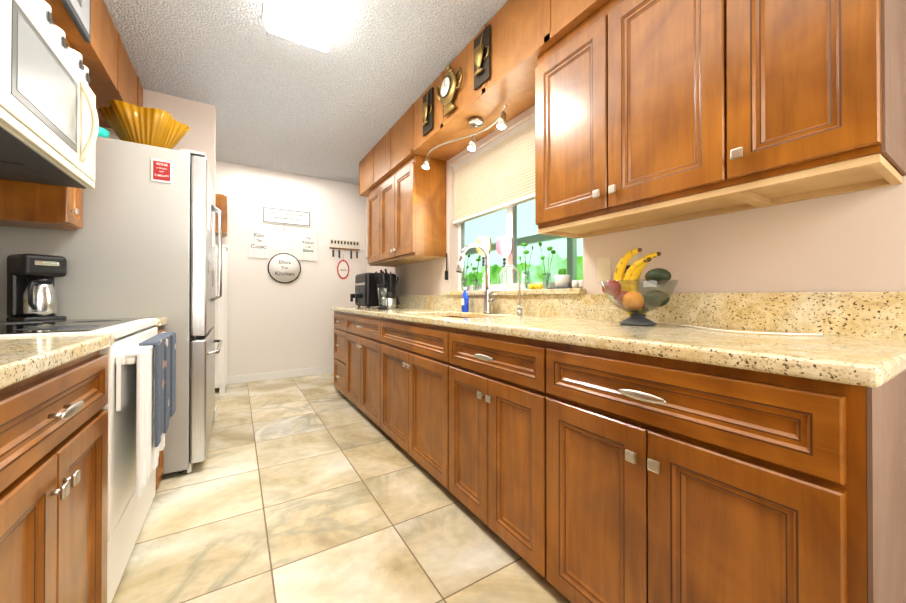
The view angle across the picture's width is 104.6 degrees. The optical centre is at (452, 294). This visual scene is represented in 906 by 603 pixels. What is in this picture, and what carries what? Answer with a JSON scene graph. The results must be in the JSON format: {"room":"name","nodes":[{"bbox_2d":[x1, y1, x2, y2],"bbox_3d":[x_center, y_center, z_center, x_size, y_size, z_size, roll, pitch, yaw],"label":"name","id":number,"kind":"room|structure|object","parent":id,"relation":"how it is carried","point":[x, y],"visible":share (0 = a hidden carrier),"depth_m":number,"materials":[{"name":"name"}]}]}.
{"room":"kitchen","nodes":[
{"label":"kitchen","id":0,"kind":"room"},
{"bbox_2d":[111,373,570,602],"bbox_3d":[-1.550,1.081,0.950,5.020,0.100,6.780,0,0,-32],"label":"floor","id":1,"kind":"structure","parent":0,"point":[320,488],"depth_m":1.58,"materials":[{"name":"tile"}]},
{"bbox_2d":[0,351,107,602],"bbox_3d":[-1.155,0.593,0.609,0.646,0.868,0.731,0,0,-32],"label":"base cabinet","id":2,"kind":"object","parent":1,"relation":"on","point":[53,479],"depth_m":0.77,"materials":[{"name":"brown wood"}]},
{"bbox_2d":[0,318,175,602],"bbox_3d":[-1.515,0.451,1.281,0.719,1.105,0.782,0,0,-32],"label":"stove","id":3,"kind":"object","parent":1,"relation":"on","point":[140,406],"visible":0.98,"depth_m":1.24,"materials":[{"name":"white metal"}]},
{"bbox_2d":[0,136,222,473],"bbox_3d":[-2.002,0.099,2.233,0.876,1.877,0.910,0,0,-32],"label":"fridge","id":4,"kind":"object","parent":1,"relation":"on","point":[141,244],"visible":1,"depth_m":1.93,"materials":[{"name":"grey metal"}]},
{"bbox_2d":[97,127,109,137],"bbox_3d":[-1.955,-0.856,1.863,0.184,0.062,0.184,0,0,-32],"label":"colander","id":5,"kind":"object","parent":4,"relation":"on","point":[103,132],"visible":0.12,"depth_m":1.87,"materials":[{"name":"teal plastic"}]},
{"bbox_2d":[98,99,190,148],"bbox_3d":[-1.815,-0.932,2.073,0.422,0.217,0.376,0,0,-32],"label":"bowl","id":6,"kind":"object","parent":4,"relation":"on","point":[129,122],"visible":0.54,"depth_m":1.97,"materials":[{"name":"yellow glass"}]},
{"bbox_2d":[156,327,164,489],"bbox_3d":[-1.819,0.599,1.681,0.646,0.868,0.214,0,0,-32],"label":"base cabinet","id":7,"kind":"object","parent":1,"relation":"on","point":[160,467],"depth_m":1.88,"materials":[{"name":"brown wood"}]},
{"bbox_2d":[0,317,167,388],"bbox_3d":[-1.018,0.077,0.403,0.658,0.157,3.240,0,0,-32],"label":"countertop","id":8,"kind":"structure","parent":7,"relation":"on","point":[23,358],"depth_m":0.78,"materials":[{"name":"stone"}]},
{"bbox_2d":[6,254,66,320],"bbox_3d":[-1.922,-0.030,1.615,0.197,0.305,0.216,0,0,-32],"label":"coffee maker","id":9,"kind":"object","parent":8,"relation":"on","point":[31,294],"visible":1,"depth_m":1.58,"materials":[{"name":"black plastic"}]},
{"bbox_2d":[215,245,227,392],"bbox_3d":[-2.887,0.260,3.687,0.862,1.575,0.405,0,0,-32],"label":"door","id":10,"kind":"structure","parent":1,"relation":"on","point":[221,333],"depth_m":3.72,"materials":[{"name":"white"}]},
{"bbox_2d":[334,311,342,393],"bbox_3d":[-0.920,0.612,3.820,0.646,0.869,0.587,0,0,-32],"label":"base cabinet","id":11,"kind":"object","parent":1,"relation":"on","point":[338,315],"depth_m":3.68,"materials":[{"name":"brown wood"}]},
{"bbox_2d":[343,311,378,426],"bbox_3d":[-0.515,0.608,3.166,0.646,0.869,0.952,0,0,-32],"label":"base cabinet","id":12,"kind":"object","parent":1,"relation":"on","point":[360,332],"depth_m":2.96,"materials":[{"name":"brown wood"}]},
{"bbox_2d":[379,319,442,484],"bbox_3d":[-0.007,0.603,2.346,0.646,0.869,0.976,0,0,-32],"label":"base cabinet","id":13,"kind":"object","parent":1,"relation":"on","point":[410,354],"depth_m":2.11,"materials":[{"name":"brown wood"}]},
{"bbox_2d":[443,327,538,572],"bbox_3d":[0.420,0.599,1.655,0.646,0.869,0.649,0,0,-32],"label":"base cabinet","id":14,"kind":"object","parent":1,"relation":"on","point":[491,382],"depth_m":1.44,"materials":[{"name":"brown wood"}]},
{"bbox_2d":[539,343,905,602],"bbox_3d":[0.784,0.596,1.069,0.646,0.869,0.731,0,0,-32],"label":"base cabinet","id":15,"kind":"object","parent":1,"relation":"on","point":[575,445],"depth_m":0.79,"materials":[{"name":"brown wood"}]},
{"bbox_2d":[331,307,905,390],"bbox_3d":[-0.056,0.148,2.415,0.658,0.039,3.930,0,0,-32],"label":"countertop","id":16,"kind":"structure","parent":15,"relation":"on","point":[861,362],"depth_m":0.89,"materials":[{"name":"beige stone"}]},
{"bbox_2d":[350,273,395,307],"bbox_3d":[-0.875,-0.045,3.785,0.415,0.360,0.400,0,0,-32],"label":"air fryer","id":17,"kind":"object","parent":16,"relation":"on","point":[366,294],"visible":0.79,"depth_m":3.60,"materials":[{"name":"black plastic"}]},
{"bbox_2d":[377,288,386,309],"bbox_3d":[-0.626,0.036,3.092,0.090,0.190,0.090,0,0,-32],"label":"glass vase","id":18,"kind":"object","parent":16,"relation":"on","point":[381,307],"visible":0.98,"depth_m":3.07,"materials":[{"name":"clear glass"}]},
{"bbox_2d":[375,269,399,307],"bbox_3d":[-0.657,-0.059,3.450,0.216,0.384,0.170,0,0,-32],"label":"knife block","id":19,"kind":"object","parent":16,"relation":"on","point":[387,279],"visible":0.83,"depth_m":3.40,"materials":[{"name":"black plastic"}]},
{"bbox_2d":[379,272,398,308],"bbox_3d":[-0.594,-0.039,3.277,0.185,0.341,0.189,0,0,-32],"label":"utensil crock","id":20,"kind":"object","parent":16,"relation":"on","point":[390,302],"visible":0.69,"depth_m":3.22,"materials":[{"name":"metal"}]},
{"bbox_2d":[461,255,467,290],"bbox_3d":[0.094,-0.179,2.880,0.072,0.303,0.110,0,0,-41],"label":"glass","id":21,"kind":"object","parent":16,"relation":"on","point":[462,283],"depth_m":2.87,"materials":[{"name":"clear glass"}]},
{"bbox_2d":[461,287,468,311],"bbox_3d":[0.091,0.036,2.618,0.047,0.185,0.066,0,0,-32],"label":"soap bottle","id":22,"kind":"object","parent":16,"relation":"on","point":[465,302],"visible":1,"depth_m":2.60,"materials":[{"name":"blue plastic"}]},
{"bbox_2d":[455,315,478,318],"bbox_3d":[0.013,0.261,2.287,0.424,0.212,0.784,0,0,-32],"label":"sink","id":23,"kind":"object","parent":16,"relation":"in","point":[456,316],"depth_m":2.48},
{"bbox_2d":[468,254,480,290],"bbox_3d":[0.178,-0.170,2.744,0.075,0.283,0.106,0,0,-14],"label":"glass","id":24,"kind":"object","parent":16,"relation":"on","point":[478,259],"depth_m":2.74,"materials":[{"name":"clear glass"}]},
{"bbox_2d":[456,243,498,314],"bbox_3d":[0.162,-0.110,2.313,0.281,0.473,0.135,0,0,-32],"label":"faucet","id":25,"kind":"object","parent":16,"relation":"on","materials":[{"name":"metal"}]},
{"bbox_2d":[475,237,489,290],"bbox_3d":[0.228,-0.227,2.611,0.123,0.395,0.123,0,0,-38],"label":"goblet","id":26,"kind":"object","parent":16,"relation":"on","point":[483,241],"depth_m":2.57,"materials":[{"name":"clear glass"}]},
{"bbox_2d":[490,236,513,289],"bbox_3d":[0.355,-0.212,2.407,0.123,0.364,0.123,0,0,-38],"label":"goblet","id":27,"kind":"object","parent":16,"relation":"on","point":[504,247],"depth_m":2.37,"materials":[{"name":"clear glass"}]},
{"bbox_2d":[499,265,522,314],"bbox_3d":[0.349,-0.026,2.089,0.173,0.302,0.047,0,0,-32],"label":"faucet","id":28,"kind":"object","parent":16,"relation":"on","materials":[{"name":"silver metal"}]},
{"bbox_2d":[518,243,532,289],"bbox_3d":[0.472,-0.188,2.269,0.074,0.313,0.108,0,0,-32],"label":"glass","id":29,"kind":"object","parent":16,"relation":"on","point":[523,244],"depth_m":2.27,"materials":[{"name":"clear glass"}]},
{"bbox_2d":[528,284,542,288],"bbox_3d":[0.521,-0.050,2.193,0.091,0.036,0.074,0,0,22],"label":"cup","id":30,"kind":"object","parent":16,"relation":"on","point":[531,286],"depth_m":2.17,"materials":[{"name":"yellow"}]},
{"bbox_2d":[538,242,555,288],"bbox_3d":[0.568,-0.179,2.115,0.071,0.293,0.112,0,0,-32],"label":"glass","id":31,"kind":"object","parent":16,"relation":"on","point":[542,257],"depth_m":2.11,"materials":[{"name":"clear glass"}]},
{"bbox_2d":[547,269,569,288],"bbox_3d":[0.627,-0.091,2.010,0.090,0.117,0.140,0,0,-32],"label":"pot","id":32,"kind":"object","parent":16,"relation":"on","point":[562,278],"visible":1,"depth_m":1.98,"materials":[{"name":"white ceramic"}]},
{"bbox_2d":[572,280,582,287],"bbox_3d":[0.687,-0.057,1.905,0.042,0.045,0.087,0,0,-32],"label":"cup","id":33,"kind":"object","parent":16,"relation":"on","point":[577,283],"depth_m":1.91,"materials":[{"name":"white ceramic"}]},
{"bbox_2d":[600,248,678,325],"bbox_3d":[0.744,-0.034,1.412,0.280,0.310,0.280,0,0,-32],"label":"fruit bowl","id":34,"kind":"object","parent":16,"relation":"on","point":[621,288],"visible":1,"depth_m":1.38,"materials":[{"name":"grey"}]},
{"bbox_2d":[626,270,822,334],"bbox_3d":[0.884,0.001,1.278,0.200,0.236,0.650,0,0,-32],"label":"cord","id":35,"kind":"object","parent":16,"relation":"on","point":[742,331],"visible":0.6,"depth_m":1.07,"materials":[{"name":"white plastic"}]},
{"bbox_2d":[99,0,905,421],"bbox_3d":[-1.550,-0.319,0.958,5.020,2.700,6.780,0,0,-32],"label":"wall","id":36,"kind":"structure","parent":0,"point":[253,104],"depth_m":2.47,"materials":[{"name":"beige paint"}]},
{"bbox_2d":[0,36,82,230],"bbox_3d":[-1.959,-0.769,1.607,0.320,0.892,0.206,0,0,-32],"label":"upper cabinet","id":37,"kind":"object","parent":36,"relation":"attached to","point":[33,205],"visible":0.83,"depth_m":1.56,"materials":[{"name":"brown wood"}]},
{"bbox_2d":[0,0,98,188],"bbox_3d":[-1.619,-0.763,1.207,0.474,0.549,0.818,0,0,-32],"label":"over-the-range microwave","id":38,"kind":"object","parent":36,"relation":"attached to","point":[49,124],"visible":1,"depth_m":1.24,"materials":[{"name":"beige"}]},
{"bbox_2d":[44,0,142,128],"bbox_3d":[-1.392,-1.395,0.754,0.383,0.346,4.218,0,0,-32],"label":"soffit","id":39,"kind":"structure","parent":36,"relation":"attached to","point":[106,61],"depth_m":1.95,"materials":[{"name":"brown wood"}]},
{"bbox_2d":[61,0,90,42],"bbox_3d":[-1.610,-1.355,1.497,0.024,0.380,0.290,0,0,-32],"label":"picture frame","id":40,"kind":"object","parent":39,"relation":"attached to","point":[79,12],"visible":1,"depth_m":1.53,"materials":[{"name":"grey"}]},
{"bbox_2d":[214,406,216,419],"bbox_3d":[-3.307,0.991,2.179,3.045,0.095,0.040,0,0,-32],"label":"baseboard","id":41,"kind":"structure","parent":36,"relation":"attached to","point":[215,410],"depth_m":2.86,"materials":[{"name":"white wood"}]},
{"bbox_2d":[215,194,226,236],"bbox_3d":[-2.915,-0.882,3.739,0.843,0.420,0.300,0,0,-32],"label":"upper cabinet","id":42,"kind":"object","parent":36,"relation":"attached to","point":[221,202],"visible":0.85,"depth_m":3.81,"materials":[{"name":"brown wood"}]},
{"bbox_2d":[248,225,268,258],"bbox_3d":[-2.367,-0.644,4.265,0.223,0.400,0.014,0,0,-32],"label":"sign","id":43,"kind":"object","parent":36,"relation":"attached to","point":[261,242],"visible":1,"depth_m":4.26,"materials":[{"name":"white paper"}]},
{"bbox_2d":[226,366,333,384],"bbox_3d":[-3.255,1.000,3.704,4.738,0.095,0.018,0,0,-32],"label":"baseboard","id":44,"kind":"structure","parent":36,"relation":"attached to","point":[236,379],"depth_m":4.37,"materials":[{"name":"white wood"}]},
{"bbox_2d":[268,253,300,282],"bbox_3d":[-2.119,-0.334,4.404,0.380,0.380,0.015,0,0,-32],"label":"round sign","id":45,"kind":"object","parent":36,"relation":"attached to","point":[284,267],"visible":1,"depth_m":4.40,"materials":[{"name":"grey metal"}]},
{"bbox_2d":[262,206,310,226],"bbox_3d":[-2.099,-0.983,4.432,0.560,0.200,0.016,0,0,-32],"label":"sign","id":46,"kind":"object","parent":36,"relation":"attached to","point":[272,215],"visible":1,"depth_m":4.42,"materials":[{"name":"white"}]},
{"bbox_2d":[262,0,346,51],"bbox_3d":[-0.797,-1.520,1.877,0.370,0.083,0.470,0,0,-32],"label":"ceiling light fixture","id":47,"kind":"object","parent":36,"relation":"attached to","point":[312,23],"visible":1,"depth_m":1.89,"materials":[{"name":"white plastic"}]},
{"bbox_2d":[299,230,316,260],"bbox_3d":[-1.887,-0.642,4.563,0.223,0.400,0.014,0,0,-32],"label":"sign","id":48,"kind":"object","parent":36,"relation":"attached to","point":[307,245],"visible":1,"depth_m":4.55,"materials":[{"name":"white paper"}]},
{"bbox_2d":[337,260,348,278],"bbox_3d":[-1.504,-0.380,4.798,0.164,0.333,0.014,0,0,-32],"label":"oval sign","id":49,"kind":"object","parent":36,"relation":"attached to","point":[343,269],"visible":1,"depth_m":4.79,"materials":[{"name":"white"}]},
{"bbox_2d":[330,239,359,258],"bbox_3d":[-1.480,-0.621,4.798,0.400,0.250,0.042,0,0,-32],"label":"hook rack","id":50,"kind":"object","parent":36,"relation":"attached to","point":[345,245],"visible":0.98,"depth_m":4.79,"materials":[{"name":"beige wood"}]},
{"bbox_2d":[366,184,405,266],"bbox_3d":[-0.708,-0.740,3.795,0.321,0.832,0.395,0,0,-32],"label":"upper cabinet","id":51,"kind":"object","parent":36,"relation":"attached to","point":[372,258],"depth_m":3.76,"materials":[{"name":"brown wood"}]},
{"bbox_2d":[378,154,445,263],"bbox_3d":[-0.399,-0.743,3.296,0.321,0.832,0.780,0,0,-32],"label":"upper cabinet","id":52,"kind":"object","parent":36,"relation":"attached to","point":[412,199],"depth_m":3.02,"materials":[{"name":"brown wood"}]},
{"bbox_2d":[445,253,447,279],"bbox_3d":[-0.055,-0.243,3.014,0.030,0.234,0.024,0,0,-32],"label":"brush","id":53,"kind":"object","parent":36,"relation":"hanging from","point":[446,274],"visible":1,"depth_m":3.00,"materials":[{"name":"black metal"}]},
{"bbox_2d":[359,0,607,196],"bbox_3d":[0.073,-1.361,2.521,0.338,0.392,3.900,0,0,-32],"label":"soffit","id":54,"kind":"structure","parent":36,"relation":"attached to","point":[524,34],"depth_m":2.13,"materials":[{"name":"brown wood"}]},
{"bbox_2d":[422,87,432,135],"bbox_3d":[-0.201,-1.359,2.596,0.046,0.300,0.154,0,0,-32],"label":"wall decoration","id":55,"kind":"object","parent":54,"relation":"attached to","point":[427,113],"visible":1,"depth_m":2.57,"materials":[{"name":"brown"}]},
{"bbox_2d":[435,65,462,116],"bbox_3d":[-0.035,-1.366,2.321,0.049,0.311,0.339,0,0,-32],"label":"clock","id":56,"kind":"object","parent":54,"relation":"attached to","point":[446,93],"visible":1,"depth_m":2.29,"materials":[{"name":"brown metal"}]},
{"bbox_2d":[422,105,506,168],"bbox_3d":[0.062,-1.086,2.458,0.188,0.156,0.913,0,0,-32],"label":"track","id":57,"kind":"object","parent":54,"relation":"attached to","point":[475,122],"visible":1,"depth_m":2.36,"materials":[{"name":"silver metal"}]},
{"bbox_2d":[473,24,489,89],"bbox_3d":[0.154,-1.372,2.022,0.046,0.300,0.154,0,0,-32],"label":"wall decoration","id":58,"kind":"object","parent":54,"relation":"attached to","point":[481,52],"visible":0.98,"depth_m":2.00,"materials":[{"name":"black"}]},
{"bbox_2d":[453,116,534,223],"bbox_3d":[0.375,-0.865,2.459,0.050,0.501,1.348,0,0,-32],"label":"window blind","id":59,"kind":"object","parent":36,"relation":"attached to","point":[498,174],"visible":0.65,"depth_m":2.52,"materials":[{"name":"white fabric"}]},
{"bbox_2d":[458,199,582,290],"bbox_3d":[0.418,-0.575,2.483,0.040,1.085,1.356,0,0,-32],"label":"window","id":60,"kind":"structure","parent":36,"relation":"in","point":[516,223],"depth_m":2.43,"materials":[{"name":"white"}]},
{"bbox_2d":[597,257,610,281],"bbox_3d":[0.748,-0.124,1.735,0.010,0.120,0.075,0,0,-32],"label":"outlet","id":61,"kind":"object","parent":36,"relation":"attached to","point":[603,269],"visible":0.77,"depth_m":1.73,"materials":[{"name":"beige plastic"}]},
{"bbox_2d":[624,255,637,274],"bbox_3d":[0.812,-0.122,1.613,0.030,0.115,0.070,0,0,-32],"label":"plug","id":62,"kind":"object","parent":36,"relation":"attached to","point":[634,258],"visible":0.1,"depth_m":1.60,"materials":[{"name":"beige plastic"}]},
{"bbox_2d":[535,0,761,238],"bbox_3d":[0.739,-0.747,1.459,0.321,0.847,0.782,0,0,-32],"label":"upper cabinet","id":63,"kind":"object","parent":36,"relation":"attached to","point":[648,113],"depth_m":1.31,"materials":[{"name":"brown wood"}]},
{"bbox_2d":[396,292,905,338],"bbox_3d":[0.210,0.066,2.586,0.028,0.130,3.920,0,0,-32],"label":"backsplash","id":64,"kind":"structure","parent":36,"relation":"attached to","point":[828,313],"depth_m":1.22,"materials":[{"name":"beige stone"}]},
{"bbox_2d":[718,0,905,206],"bbox_3d":[1.023,-0.749,0.999,0.321,0.847,0.299,0,0,-32],"label":"upper cabinet","id":65,"kind":"object","parent":36,"relation":"attached to","point":[812,93],"depth_m":0.92,"materials":[{"name":"brown wood"}]}
]}

